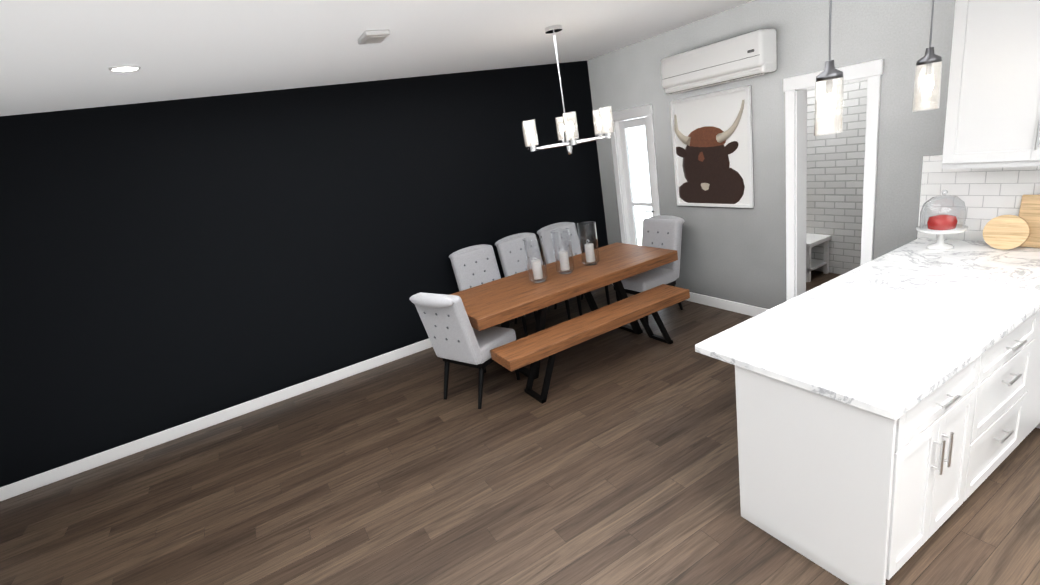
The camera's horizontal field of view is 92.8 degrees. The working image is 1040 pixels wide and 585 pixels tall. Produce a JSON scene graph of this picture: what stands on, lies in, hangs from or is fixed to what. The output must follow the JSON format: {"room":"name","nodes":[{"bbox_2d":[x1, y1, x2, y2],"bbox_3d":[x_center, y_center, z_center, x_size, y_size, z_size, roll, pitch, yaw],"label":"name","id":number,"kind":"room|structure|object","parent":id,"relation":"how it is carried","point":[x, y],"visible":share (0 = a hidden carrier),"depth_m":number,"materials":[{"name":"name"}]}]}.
{"room":"kitchen","nodes":[
{"label":"kitchen","id":0,"kind":"room"},
{"bbox_2d":[0,61,607,486],"bbox_3d":[-1.707,-0.570,4.979,6.650,2.795,0.150,-18,19,-26],"label":"wall","id":1,"kind":"structure","parent":0,"point":[164,265],"depth_m":4.46,"materials":[{"name":"black paint"}]},
{"bbox_2d":[0,338,432,500],"bbox_3d":[-1.511,0.732,5.264,6.500,0.110,0.017,-18,19,-26],"label":"baseboard","id":2,"kind":"structure","parent":1,"relation":"attached to","point":[11,490],"depth_m":4.51,"materials":[{"name":"white wood"}]},
{"bbox_2d":[0,0,752,115],"bbox_3d":[0.934,-1.466,1.429,8.800,0.100,8.500,-18,19,-26],"label":"ceiling","id":3,"kind":"structure","parent":0,"point":[58,55],"depth_m":3.08,"materials":[{"name":"white paint"}]},
{"bbox_2d":[108,65,140,72],"bbox_3d":[-2.287,-1.296,2.864,0.156,0.014,0.156,-18,19,-26],"label":"recessed light","id":4,"kind":"object","parent":3,"relation":"in","point":[124,68],"visible":1,"depth_m":2.86,"materials":[{"name":"white"}]},
{"bbox_2d":[357,30,389,44],"bbox_3d":[-0.911,-1.585,3.075,0.150,0.032,0.220,-18,19,-26],"label":"smoke detector","id":5,"kind":"object","parent":3,"relation":"attached to","point":[373,36],"visible":1,"depth_m":3.02,"materials":[{"name":"white plastic"}]},
{"bbox_2d":[522,25,613,154],"bbox_3d":[0.328,-1.563,3.882,0.778,0.944,0.696,-18,19,-26],"label":"chandelier","id":6,"kind":"object","parent":3,"relation":"hanging from","point":[567,137],"visible":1,"depth_m":3.79,"materials":[{"name":"silver metal"}]},
{"bbox_2d":[814,0,843,135],"bbox_3d":[1.311,-1.170,2.090,0.120,0.964,0.120,-18,19,-26],"label":"pendant light","id":7,"kind":"object","parent":3,"relation":"hanging from","point":[830,73],"visible":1,"depth_m":2.17,"materials":[{"name":"clear glass"}]},
{"bbox_2d":[912,0,941,111],"bbox_3d":[2.076,-1.425,2.490,0.120,0.964,0.120,-18,19,-26],"label":"pendant light","id":8,"kind":"object","parent":3,"relation":"hanging from","point":[927,60],"visible":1,"depth_m":2.57,"materials":[{"name":"clear glass"}]},
{"bbox_2d":[0,271,1039,584],"bbox_3d":[1.405,1.263,2.270,8.800,0.100,8.500,-18,19,-26],"label":"floor","id":9,"kind":"structure","parent":0,"point":[612,459],"depth_m":3.20,"materials":[{"name":"brown wood"}]},
{"bbox_2d":[409,292,519,408],"bbox_3d":[-0.444,0.396,4.209,0.500,1.019,0.707,4,22,38],"label":"end chair","id":10,"kind":"object","parent":9,"relation":"on","point":[455,336],"visible":0.94,"depth_m":4.00,"materials":[{"name":"grey fabric"}]},
{"bbox_2d":[449,244,527,336],"bbox_3d":[-0.334,0.031,5.334,0.500,1.019,0.707,-18,19,-26],"label":"chair","id":11,"kind":"object","parent":9,"relation":"on","point":[474,265],"visible":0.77,"depth_m":5.37,"materials":[{"name":"grey fabric"}]},
{"bbox_2d":[495,233,570,323],"bbox_3d":[0.150,-0.131,5.587,0.500,1.019,0.707,-18,19,-26],"label":"chair","id":12,"kind":"object","parent":9,"relation":"on","point":[511,252],"visible":0.48,"depth_m":5.60,"materials":[{"name":"grey fabric"}]},
{"bbox_2d":[450,242,677,379],"bbox_3d":[0.442,0.177,4.863,2.220,0.755,0.900,-18,19,-26],"label":"dining table","id":13,"kind":"object","parent":9,"relation":"on","point":[504,301],"visible":0.69,"depth_m":4.55,"materials":[{"name":"brown wood"}]},
{"bbox_2d":[523,236,547,282],"bbox_3d":[0.145,-0.300,4.565,0.182,0.413,0.182,-18,19,-26],"label":"candle","id":14,"kind":"object","parent":13,"relation":"on","point":[538,273],"visible":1,"depth_m":4.56,"materials":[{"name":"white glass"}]},
{"bbox_2d":[551,228,574,273],"bbox_3d":[0.408,-0.388,4.703,0.182,0.413,0.182,-18,19,-26],"label":"candle","id":15,"kind":"object","parent":13,"relation":"on","point":[564,260],"visible":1,"depth_m":4.70,"materials":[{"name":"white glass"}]},
{"bbox_2d":[577,221,599,265],"bbox_3d":[0.672,-0.476,4.840,0.182,0.413,0.182,-18,19,-26],"label":"candle","id":16,"kind":"object","parent":13,"relation":"on","point":[589,252],"visible":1,"depth_m":4.83,"materials":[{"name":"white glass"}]},
{"bbox_2d":[537,222,609,315],"bbox_3d":[0.635,-0.292,5.840,0.500,1.019,0.707,-18,19,-26],"label":"chair","id":17,"kind":"object","parent":9,"relation":"on","point":[545,232],"visible":0.29,"depth_m":5.86,"materials":[{"name":"grey fabric"}]},
{"bbox_2d":[490,284,689,402],"bbox_3d":[0.701,0.440,4.356,1.940,0.470,0.330,-18,19,-26],"label":"bench","id":18,"kind":"object","parent":9,"relation":"on","point":[534,348],"visible":1,"depth_m":4.17,"materials":[{"name":"brown wood"}]},
{"bbox_2d":[612,215,684,323],"bbox_3d":[1.391,-0.260,5.312,0.714,1.019,0.520,-18,19,-26],"label":"end chair","id":19,"kind":"object","parent":9,"relation":"on","point":[662,231],"visible":0.67,"depth_m":5.17,"materials":[{"name":"grey fabric"}]},
{"bbox_2d":[806,233,830,281],"bbox_3d":[3.144,-0.455,5.927,0.416,0.450,0.900,-18,19,-26],"label":"bench","id":20,"kind":"object","parent":9,"relation":"on","point":[812,240],"visible":0.33,"depth_m":5.57,"materials":[{"name":"white wood"}]},
{"bbox_2d":[735,353,986,584],"bbox_3d":[1.541,0.704,2.323,0.710,0.880,0.656,-18,19,-26],"label":"base cabinet","id":21,"kind":"object","parent":9,"relation":"on","point":[855,493],"depth_m":2.08,"materials":[{"name":"white wood"}]},
{"bbox_2d":[695,261,1039,420],"bbox_3d":[1.809,0.121,2.482,1.671,0.040,0.886,-18,19,-26],"label":"countertop","id":22,"kind":"structure","parent":21,"relation":"on","point":[879,338],"depth_m":2.31,"materials":[{"name":"white stone"}]},
{"bbox_2d":[971,309,1039,493],"bbox_3d":[2.096,0.521,2.605,0.710,0.880,0.644,-18,19,-26],"label":"base cabinet","id":23,"kind":"object","parent":9,"relation":"on","point":[1011,365],"depth_m":2.35,"materials":[{"name":"white wood"}]},
{"bbox_2d":[1023,329,1039,439],"bbox_3d":[2.548,0.378,2.817,0.329,0.880,0.688,-18,19,-26],"label":"base cabinet","id":24,"kind":"object","parent":9,"relation":"on","point":[1033,410],"depth_m":2.59,"materials":[{"name":"white wood"}]},
{"bbox_2d":[872,237,1039,276],"bbox_3d":[2.847,-0.186,2.896,0.638,0.040,1.117,-18,19,-26],"label":"countertop","id":25,"kind":"structure","parent":24,"relation":"on","point":[1025,261],"depth_m":2.99,"materials":[{"name":"white stone"}]},
{"bbox_2d":[916,190,967,249],"bbox_3d":[2.715,-0.472,3.181,0.260,0.376,0.260,-18,19,-26],"label":"cake stand","id":26,"kind":"object","parent":25,"relation":"on","point":[940,225],"visible":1,"depth_m":3.16,"materials":[{"name":"white ceramic"}]},
{"bbox_2d":[983,195,1039,249],"bbox_3d":[3.087,-0.386,2.808,0.161,0.309,0.665,-18,19,-26],"label":"cutting boards","id":27,"kind":"object","parent":25,"relation":"on","point":[1006,232],"visible":1,"depth_m":2.96,"materials":[{"name":"brown wood"}]},
{"bbox_2d":[587,0,955,308],"bbox_3d":[3.142,-0.759,2.879,0.140,2.795,8.500,-18,19,-26],"label":"wall","id":28,"kind":"structure","parent":0,"point":[734,254],"depth_m":4.22,"materials":[{"name":"grey paint"}]},
{"bbox_2d":[670,85,753,207],"bbox_3d":[1.835,-1.359,4.791,0.088,1.060,0.900,-18,19,-26],"label":"picture frame","id":29,"kind":"object","parent":28,"relation":"attached to","point":[712,147],"visible":1,"depth_m":4.74,"materials":[{"name":"white paper"}]},
{"bbox_2d":[661,29,776,93],"bbox_3d":[1.719,-2.017,4.392,0.216,0.334,1.070,-18,19,-26],"label":"mini-split air conditioner","id":30,"kind":"object","parent":28,"relation":"attached to","point":[749,55],"visible":1,"depth_m":4.21,"materials":[{"name":"white plastic"}]},
{"bbox_2d":[686,292,768,316],"bbox_3d":[2.111,0.115,5.240,0.014,0.110,1.500,-18,19,-26],"label":"baseboard","id":31,"kind":"structure","parent":28,"relation":"attached to","point":[750,310],"depth_m":5.15,"materials":[{"name":"white wood"}]},
{"bbox_2d":[917,155,1039,241],"bbox_3d":[3.713,-0.402,1.839,0.010,0.780,3.740,-18,19,-26],"label":"tile backsplash","id":32,"kind":"structure","parent":28,"relation":"attached to","point":[986,195],"depth_m":3.20,"materials":[{"name":"white tile"}]},
{"bbox_2d":[942,0,1039,167],"bbox_3d":[2.854,-1.233,2.558,0.334,1.030,0.908,-18,19,-26],"label":"upper cabinet","id":33,"kind":"object","parent":28,"relation":"attached to","point":[993,111],"depth_m":2.72,"materials":[{"name":"white wood"}]},
{"bbox_2d":[806,79,866,274],"bbox_3d":[3.726,-1.457,4.819,0.150,2.795,3.350,-18,19,-26],"label":"brick wall","id":34,"kind":"structure","parent":0,"point":[835,175],"depth_m":5.37,"materials":[{"name":"white brick"}]},
{"label":"outside","id":35,"kind":"structure","parent":0,"visible":0},
{"bbox_2d":[624,117,651,245],"bbox_3d":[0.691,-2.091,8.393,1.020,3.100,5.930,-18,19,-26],"label":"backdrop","id":36,"kind":"structure","parent":35,"point":[640,158],"depth_m":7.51,"materials":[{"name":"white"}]}
]}

